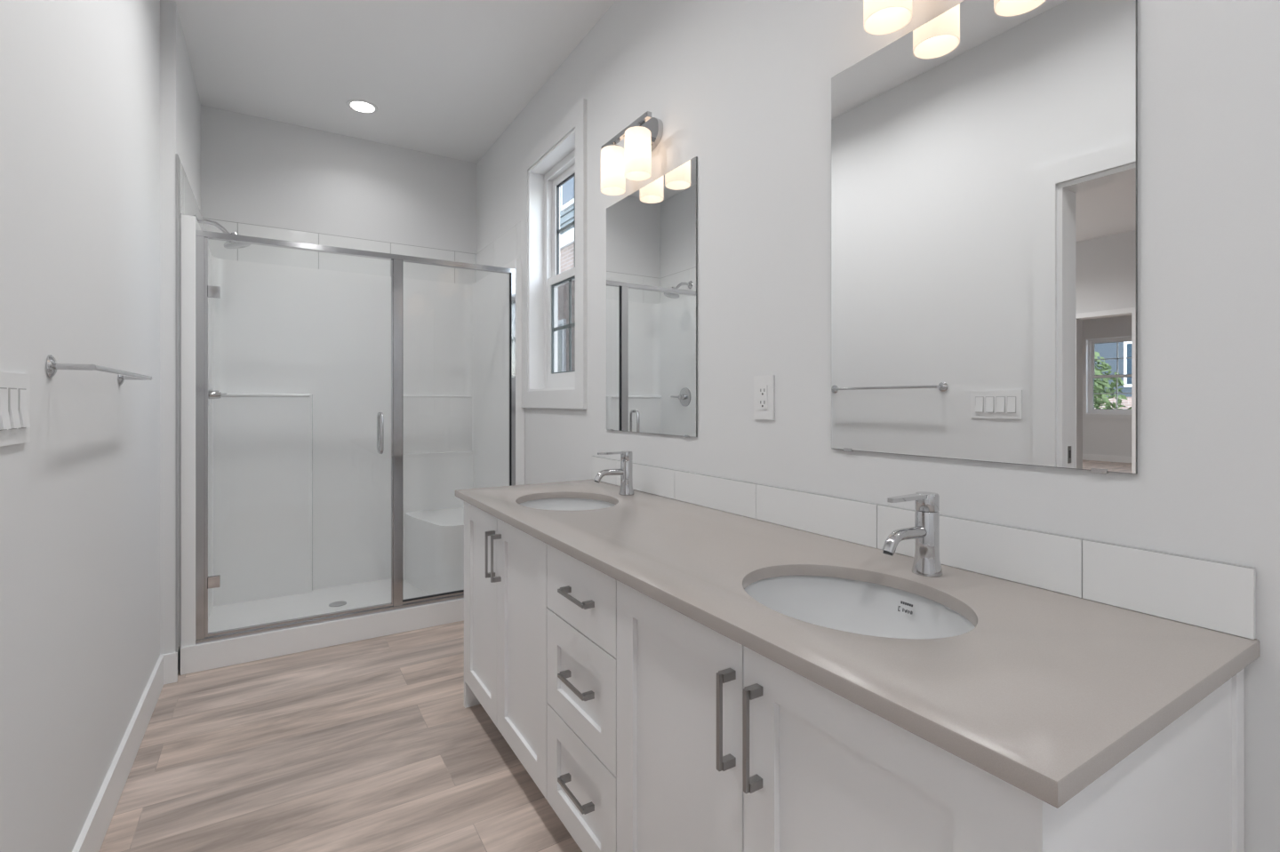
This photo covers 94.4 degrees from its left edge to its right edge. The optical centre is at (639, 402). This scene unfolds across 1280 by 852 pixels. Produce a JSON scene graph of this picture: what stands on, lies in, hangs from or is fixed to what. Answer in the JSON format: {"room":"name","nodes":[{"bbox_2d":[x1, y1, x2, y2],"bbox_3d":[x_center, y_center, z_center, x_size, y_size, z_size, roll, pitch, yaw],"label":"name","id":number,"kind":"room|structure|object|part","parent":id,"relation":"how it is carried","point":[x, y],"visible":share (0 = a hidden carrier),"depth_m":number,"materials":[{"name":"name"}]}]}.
{"room":"bathroom","nodes":[
{"label":"bathroom","id":0,"kind":"room"},
{"bbox_2d":[0,0,200,851],"bbox_3d":[-1.076,-0.245,0.937,0.170,2.766,5.326,0,0,-32],"label":"wall","id":1,"kind":"structure","parent":0,"point":[100,100],"depth_m":1.41,"materials":[{"name":"white paint"}]},
{"bbox_2d":[0,371,30,447],"bbox_3d":[-1.073,0.011,1.012,0.012,0.122,0.136,0,0,-32],"label":"light switch","id":2,"kind":"object","parent":1,"relation":"attached to","point":[14,388],"visible":1,"depth_m":1.01,"materials":[{"name":"white plastic"}]},
{"bbox_3d":[-1.079,0.012,1.019,0.002,0.071,0.037,0,0,-32],"label":"switch frame","id":3,"kind":"part","parent":2,"relation":"part of","materials":[{"name":"white plastic"}]},
{"bbox_3d":[-1.103,0.012,1.058,0.002,0.071,0.037,0,0,-32],"label":"switch frame","id":4,"kind":"part","parent":2,"relation":"part of","materials":[{"name":"white plastic"}]},
{"bbox_2d":[45,354,151,385],"bbox_3d":[-1.337,-0.072,1.498,0.074,0.047,0.692,0,0,-32],"label":"towel bar","id":5,"kind":"object","parent":1,"relation":"attached to","point":[52,366],"visible":1,"depth_m":1.23,"materials":[{"name":"silver metal"}]},
{"bbox_3d":[-1.167,-0.072,1.224,0.059,0.013,0.013,0,0,-32],"label":"arm","id":6,"kind":"part","parent":5,"relation":"part of","materials":[{"name":"silver metal"}]},
{"bbox_3d":[-1.506,-0.072,1.773,0.059,0.013,0.013,0,0,-32],"label":"arm","id":7,"kind":"part","parent":5,"relation":"part of","materials":[{"name":"silver metal"}]},
{"bbox_2d":[72,654,164,851],"bbox_3d":[-1.454,1.078,1.627,0.013,0.118,1.794,0,0,-32],"label":"baseboard","id":8,"kind":"structure","parent":1,"relation":"attached to","point":[91,839],"depth_m":1.71,"materials":[{"name":"white paint"}]},
{"bbox_2d":[163,652,177,685],"bbox_3d":[-1.899,1.078,2.400,0.043,0.118,0.013,0,0,-32],"label":"baseboard","id":9,"kind":"structure","parent":1,"relation":"attached to","point":[170,660],"depth_m":2.40,"materials":[{"name":"white paint"}]},
{"bbox_2d":[176,153,180,652],"bbox_3d":[-1.904,0.005,2.444,0.008,2.028,0.074,0,0,-32],"label":"tile edge","id":10,"kind":"structure","parent":1,"relation":"attached to","point":[178,161],"depth_m":2.42,"materials":[{"name":"grey tile"}]},
{"bbox_2d":[200,104,476,254],"bbox_3d":[-1.863,-0.245,3.652,1.688,2.766,0.120,0,0,-32],"label":"wall","id":11,"kind":"structure","parent":0,"point":[255,170],"depth_m":3.58,"materials":[{"name":"white paint"}]},
{"bbox_2d":[180,161,520,284],"bbox_3d":[-1.520,-0.898,3.260,1.518,0.220,0.908,0,0,-32],"label":"tile band","id":12,"kind":"object","parent":11,"relation":"attached to","point":[506,248],"visible":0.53,"depth_m":3.56,"materials":[{"name":"white tile"}]},
{"bbox_2d":[193,215,250,248],"bbox_3d":[-2.072,-0.841,2.951,0.233,0.143,0.120,0,0,-32],"label":"shower head","id":13,"kind":"object","parent":12,"relation":"attached to","point":[228,244],"visible":0.56,"depth_m":2.94},
{"bbox_3d":[-2.106,-0.859,2.930,0.151,0.076,0.021,0,0,-32],"label":"arm","id":14,"kind":"part","parent":13,"relation":"part of","materials":[{"name":"silver metal"}]},
{"bbox_2d":[99,621,582,851],"bbox_3d":[-5.707,1.168,-0.297,12.381,0.060,8.500,0,0,-32],"label":"floor","id":15,"kind":"structure","parent":0,"point":[372,745],"depth_m":1.86,"materials":[{"name":"brown wood"}]},
{"bbox_2d":[180,214,524,675],"bbox_3d":[-1.509,0.176,3.249,1.508,1.921,0.910,0,0,-32],"label":"shower surround","id":16,"kind":"object","parent":15,"relation":"on","point":[300,484],"visible":0.77,"depth_m":3.43,"materials":[{"name":"white plastic"}]},
{"bbox_2d":[208,381,226,407],"bbox_3d":[-2.101,-0.036,2.942,0.078,0.144,0.158,0,0,-32],"label":"shower valve","id":17,"kind":"object","parent":16,"relation":"attached to","point":[212,394],"visible":0.81,"depth_m":2.92,"materials":[{"name":"silver metal"}]},
{"bbox_3d":[-2.114,-0.036,2.963,0.055,0.044,0.117,0,0,-21],"label":"lever","id":18,"kind":"part","parent":17,"relation":"part of","materials":[{"name":"silver metal"}]},
{"bbox_3d":[-2.117,0.530,3.338,0.488,1.156,0.065,0,0,-32],"label":"ledge panel","id":19,"kind":"part","parent":16,"relation":"part of","materials":[{"name":"white plastic"}]},
{"bbox_2d":[195,230,515,644],"bbox_3d":[-1.291,0.149,2.894,1.420,1.754,0.104,0,0,-32],"label":"shower door frame","id":20,"kind":"structure","parent":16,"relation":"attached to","point":[204,291],"depth_m":2.75,"materials":[{"name":"silver metal"}]},
{"bbox_3d":[-1.290,1.011,2.894,1.410,0.030,0.044,0,0,-32],"label":"rail","id":21,"kind":"part","parent":20,"relation":"part of","materials":[{"name":"silver metal"}]},
{"bbox_3d":[-1.291,-0.716,2.894,1.420,0.024,0.040,0,0,-32],"label":"rail","id":22,"kind":"part","parent":20,"relation":"part of","materials":[{"name":"silver metal"}]},
{"bbox_3d":[-1.272,0.152,2.905,0.017,0.205,0.104,0,0,-32],"label":"door handle","id":23,"kind":"part","parent":20,"relation":"part of","materials":[{"name":"silver metal"}]},
{"bbox_3d":[-1.209,0.153,2.945,0.050,1.714,0.036,0,0,-32],"label":"post","id":24,"kind":"part","parent":20,"relation":"part of","materials":[{"name":"silver metal"}]},
{"bbox_3d":[-1.148,0.900,3.599,0.444,0.415,0.620,0,0,-32],"label":"bench seat","id":25,"kind":"part","parent":16,"relation":"part of","materials":[{"name":"white plastic"}]},
{"bbox_3d":[-1.319,0.146,3.843,0.480,0.384,0.046,0,0,-32],"label":"ledge panel","id":26,"kind":"part","parent":16,"relation":"part of","materials":[{"name":"white plastic"}]},
{"bbox_3d":[-1.315,0.718,3.836,0.480,0.780,0.062,0,0,-32],"label":"ledge panel","id":27,"kind":"part","parent":16,"relation":"part of","materials":[{"name":"white plastic"}]},
{"bbox_2d":[464,501,548,799],"bbox_3d":[-0.220,0.748,2.024,0.603,0.776,0.790,0,0,-32],"label":"vanity cabinet","id":28,"kind":"object","parent":15,"relation":"on","point":[505,566],"visible":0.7,"depth_m":1.83,"materials":[{"name":"white paint"}]},
{"bbox_3d":[-0.542,0.700,2.047,0.020,0.676,0.370,0,0,-32],"label":"door","id":29,"kind":"part","parent":28,"relation":"part of","materials":[{"name":"white paint"}]},
{"bbox_3d":[-0.481,0.488,1.901,0.030,0.147,0.013,0,0,-32],"label":"handle","id":30,"kind":"part","parent":28,"relation":"part of","materials":[{"name":"silver metal"}]},
{"bbox_3d":[-0.451,0.488,1.852,0.030,0.147,0.013,0,0,-32],"label":"handle","id":31,"kind":"part","parent":28,"relation":"part of","materials":[{"name":"silver metal"}]},
{"bbox_3d":[-0.339,0.700,1.720,0.020,0.676,0.395,0,0,-32],"label":"door","id":32,"kind":"part","parent":28,"relation":"part of","materials":[{"name":"white paint"}]},
{"bbox_2d":[546,544,616,851],"bbox_3d":[0.085,0.748,1.531,0.603,0.776,0.367,0,0,-32],"label":"drawers","id":33,"kind":"object","parent":15,"relation":"on","point":[581,599],"visible":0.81,"depth_m":1.37,"materials":[{"name":"white paint"}]},
{"bbox_3d":[-0.149,0.901,1.364,0.030,0.013,0.134,0,0,-32],"label":"handle","id":34,"kind":"part","parent":33,"relation":"part of","materials":[{"name":"silver metal"}]},
{"bbox_3d":[-0.149,0.652,1.364,0.030,0.013,0.134,0,0,-32],"label":"handle","id":35,"kind":"part","parent":33,"relation":"part of","materials":[{"name":"silver metal"}]},
{"bbox_3d":[-0.149,0.450,1.364,0.030,0.013,0.134,0,0,-32],"label":"handle","id":36,"kind":"part","parent":33,"relation":"part of","materials":[{"name":"silver metal"}]},
{"bbox_3d":[-0.138,0.911,1.393,0.020,0.252,0.364,0,0,-32],"label":"drawer","id":37,"kind":"part","parent":33,"relation":"part of","materials":[{"name":"white paint"}]},
{"bbox_3d":[-0.138,0.659,1.393,0.020,0.244,0.364,0,0,-32],"label":"drawer","id":38,"kind":"part","parent":33,"relation":"part of","materials":[{"name":"white paint"}]},
{"bbox_3d":[-0.138,0.448,1.393,0.020,0.172,0.364,0,0,-32],"label":"drawer","id":39,"kind":"part","parent":33,"relation":"part of","materials":[{"name":"white paint"}]},
{"bbox_2d":[616,580,1244,851],"bbox_3d":[0.394,0.748,1.031,0.603,0.776,0.807,0,0,-32],"label":"vanity cabinet","id":40,"kind":"object","parent":15,"relation":"on","point":[723,747],"visible":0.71,"depth_m":0.81,"materials":[{"name":"white paint"}]},
{"bbox_3d":[0.062,0.700,1.071,0.020,0.676,0.387,0,0,-32],"label":"door","id":41,"kind":"part","parent":40,"relation":"part of","materials":[{"name":"white paint"}]},
{"bbox_3d":[0.131,0.488,0.911,0.030,0.147,0.013,0,0,-32],"label":"handle","id":42,"kind":"part","parent":40,"relation":"part of","materials":[{"name":"silver metal"}]},
{"bbox_3d":[0.163,0.488,0.860,0.030,0.147,0.013,0,0,-32],"label":"handle","id":43,"kind":"part","parent":40,"relation":"part of","materials":[{"name":"silver metal"}]},
{"bbox_2d":[455,480,1259,808],"bbox_3d":[0.083,0.347,1.546,0.592,0.024,2.042,0,0,-32],"label":"countertop","id":44,"kind":"structure","parent":40,"relation":"on","point":[1048,692],"depth_m":0.83,"materials":[{"name":"beige stone"}]},
{"bbox_2d":[519,498,615,511],"bbox_3d":[-0.249,0.441,2.022,0.380,0.162,0.460,0,0,-32],"label":"sink","id":45,"kind":"object","parent":44,"relation":"in","point":[548,504],"visible":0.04,"depth_m":2.20,"materials":[{"name":"white ceramic"}]},
{"bbox_2d":[594,450,633,495],"bbox_3d":[-0.092,0.256,2.116,0.158,0.156,0.055,0,0,-32],"label":"faucet","id":46,"kind":"object","parent":44,"relation":"on","point":[626,471],"visible":1,"depth_m":2.12,"materials":[{"name":"silver metal"}]},
{"bbox_3d":[-0.104,0.261,2.109,0.131,0.044,0.023,0,0,-32],"label":"spout","id":47,"kind":"part","parent":46,"relation":"part of","materials":[{"name":"silver metal"}]},
{"bbox_3d":[-0.089,0.195,2.118,0.138,0.034,0.043,0,0,-32],"label":"lever","id":48,"kind":"part","parent":46,"relation":"part of","materials":[{"name":"silver metal"}]},
{"bbox_2d":[744,576,974,639],"bbox_3d":[0.364,0.441,1.032,0.380,0.162,0.460,0,0,-32],"label":"sink","id":49,"kind":"object","parent":44,"relation":"in","point":[842,604],"visible":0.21,"depth_m":1.18,"materials":[{"name":"white ceramic"}]},
{"bbox_2d":[881,491,943,577],"bbox_3d":[0.517,0.256,1.131,0.158,0.156,0.055,0,0,-32],"label":"faucet","id":50,"kind":"object","parent":44,"relation":"on","point":[925,532],"visible":1,"depth_m":1.14,"materials":[{"name":"silver metal"}]},
{"bbox_3d":[0.505,0.261,1.124,0.131,0.044,0.023,0,0,-32],"label":"spout","id":51,"kind":"part","parent":50,"relation":"part of","materials":[{"name":"silver metal"}]},
{"bbox_3d":[0.520,0.195,1.133,0.138,0.034,0.043,0,0,-32],"label":"lever","id":52,"kind":"part","parent":50,"relation":"part of","materials":[{"name":"silver metal"}]},
{"bbox_3d":[0.268,0.700,0.738,0.020,0.676,0.390,0,0,-32],"label":"door","id":53,"kind":"part","parent":40,"relation":"part of","materials":[{"name":"white paint"}]},
{"bbox_2d":[170,0,615,163],"bbox_3d":[-0.398,-1.678,1.427,1.838,0.100,5.446,0,0,-32],"label":"ceiling","id":54,"kind":"structure","parent":0,"point":[447,78],"depth_m":2.83,"materials":[{"name":"white paint"}]},
{"bbox_2d":[346,98,378,113],"bbox_3d":[-1.528,-1.625,3.264,0.160,0.006,0.160,0,0,-32],"label":"recessed light","id":55,"kind":"object","parent":54,"relation":"in","point":[361,106],"visible":1,"depth_m":3.26,"materials":[{"name":"white plastic"}]},
{"bbox_2d":[351,101,374,111],"bbox_3d":[-1.528,-1.627,3.264,0.116,0.002,0.116,0,0,-32],"label":"diffuser","id":56,"kind":"object","parent":55,"relation":"attached to","point":[356,106],"depth_m":3.26,"materials":[{"name":"white plastic"}]},
{"bbox_2d":[476,0,1279,851],"bbox_3d":[0.320,-0.215,1.871,0.150,2.826,5.446,0,0,-32],"label":"wall","id":57,"kind":"structure","parent":0,"point":[742,88],"depth_m":1.38,"materials":[{"name":"white paint"}]},
{"bbox_2d":[520,98,586,408],"bbox_3d":[-0.385,-0.653,2.983,0.158,1.370,0.770,0,0,-32],"label":"window","id":58,"kind":"structure","parent":57,"relation":"in","point":[556,167],"depth_m":3.17,"materials":[{"name":"white paint"}]},
{"bbox_3d":[-0.345,-0.653,3.008,0.065,1.170,0.570,0,0,-32],"label":"frame","id":59,"kind":"part","parent":58,"relation":"part of","materials":[{"name":"white plastic"}]},
{"bbox_3d":[-0.359,-0.382,2.999,0.026,0.562,0.494,0,0,-32],"label":"sash","id":60,"kind":"part","parent":58,"relation":"part of","materials":[{"name":"white plastic"}]},
{"bbox_3d":[-0.336,-0.914,3.014,0.026,0.582,0.494,0,0,-32],"label":"sash","id":61,"kind":"part","parent":58,"relation":"part of","materials":[{"name":"white plastic"}]},
{"bbox_2d":[600,111,663,195],"bbox_3d":[-0.035,-0.913,2.168,0.140,0.240,0.330,0,0,-32],"label":"vanity light","id":62,"kind":"object","parent":57,"relation":"attached to","point":[642,136],"visible":1,"depth_m":2.12,"materials":[{"name":"white glass"}]},
{"bbox_3d":[-0.101,-0.871,2.232,0.094,0.156,0.094,0,0,-32],"label":"lamp shade","id":63,"kind":"part","parent":62,"relation":"part of","materials":[{"name":"white glass"}]},
{"bbox_3d":[-0.007,-0.871,2.080,0.094,0.156,0.094,0,0,-32],"label":"lamp shade","id":64,"kind":"part","parent":62,"relation":"part of","materials":[{"name":"white glass"}]},
{"bbox_2d":[606,156,697,437],"bbox_3d":[0.023,-0.342,2.199,0.008,0.920,0.617,0,0,-32],"label":"mirror","id":65,"kind":"object","parent":57,"relation":"attached to","point":[652,233],"visible":1,"depth_m":2.15,"materials":[{"name":"grey mirror"}]},
{"bbox_2d":[753,375,774,420],"bbox_3d":[0.349,-0.012,1.673,0.008,0.124,0.076,0,0,-32],"label":"electrical outlet","id":66,"kind":"object","parent":57,"relation":"attached to","point":[764,386],"visible":1,"depth_m":1.67,"materials":[{"name":"white plastic"}]},
{"bbox_2d":[758,385,767,409],"bbox_3d":[0.347,-0.012,1.671,0.004,0.067,0.033,0,0,-32],"label":"receptacle","id":67,"kind":"object","parent":66,"relation":"attached to","point":[762,389],"depth_m":1.67,"materials":[{"name":"white plastic"}]},
{"bbox_2d":[863,0,911,34],"bbox_3d":[0.582,-0.913,1.171,0.140,0.240,0.330,0,0,-32],"label":"vanity light","id":68,"kind":"object","parent":57,"relation":"attached to","point":[880,17],"visible":1,"depth_m":1.26,"materials":[{"name":"white glass"}]},
{"bbox_2d":[591,456,1255,639],"bbox_3d":[0.329,0.284,1.700,0.010,0.100,2.037,0,0,-32],"label":"backsplash","id":69,"kind":"structure","parent":57,"relation":"attached to","point":[1220,596],"depth_m":1.09,"materials":[{"name":"white tile"}]},
{"bbox_2d":[831,0,1137,474],"bbox_3d":[0.635,-0.342,1.209,0.008,0.921,0.610,0,0,-32],"label":"mirror","id":70,"kind":"object","parent":57,"relation":"attached to","point":[984,158],"visible":1,"depth_m":1.14,"materials":[{"name":"grey mirror"}]},
{"label":"outside","id":71,"kind":"structure","parent":0,"visible":0},
{"bbox_3d":[-5.261,1.988,8.504,120.000,0.100,100.000,0,0,-32],"label":"ground","id":72,"kind":"structure","parent":71,"visible":0},
{"bbox_2d":[558,176,575,372],"bbox_3d":[1.578,-2.312,14.557,9.200,8.500,13.900,0,0,-32],"label":"neighbouring house","id":73,"kind":"structure","parent":72,"relation":"on","point":[567,189],"depth_m":11.86,"materials":[{"name":"beige brick"}]}
]}

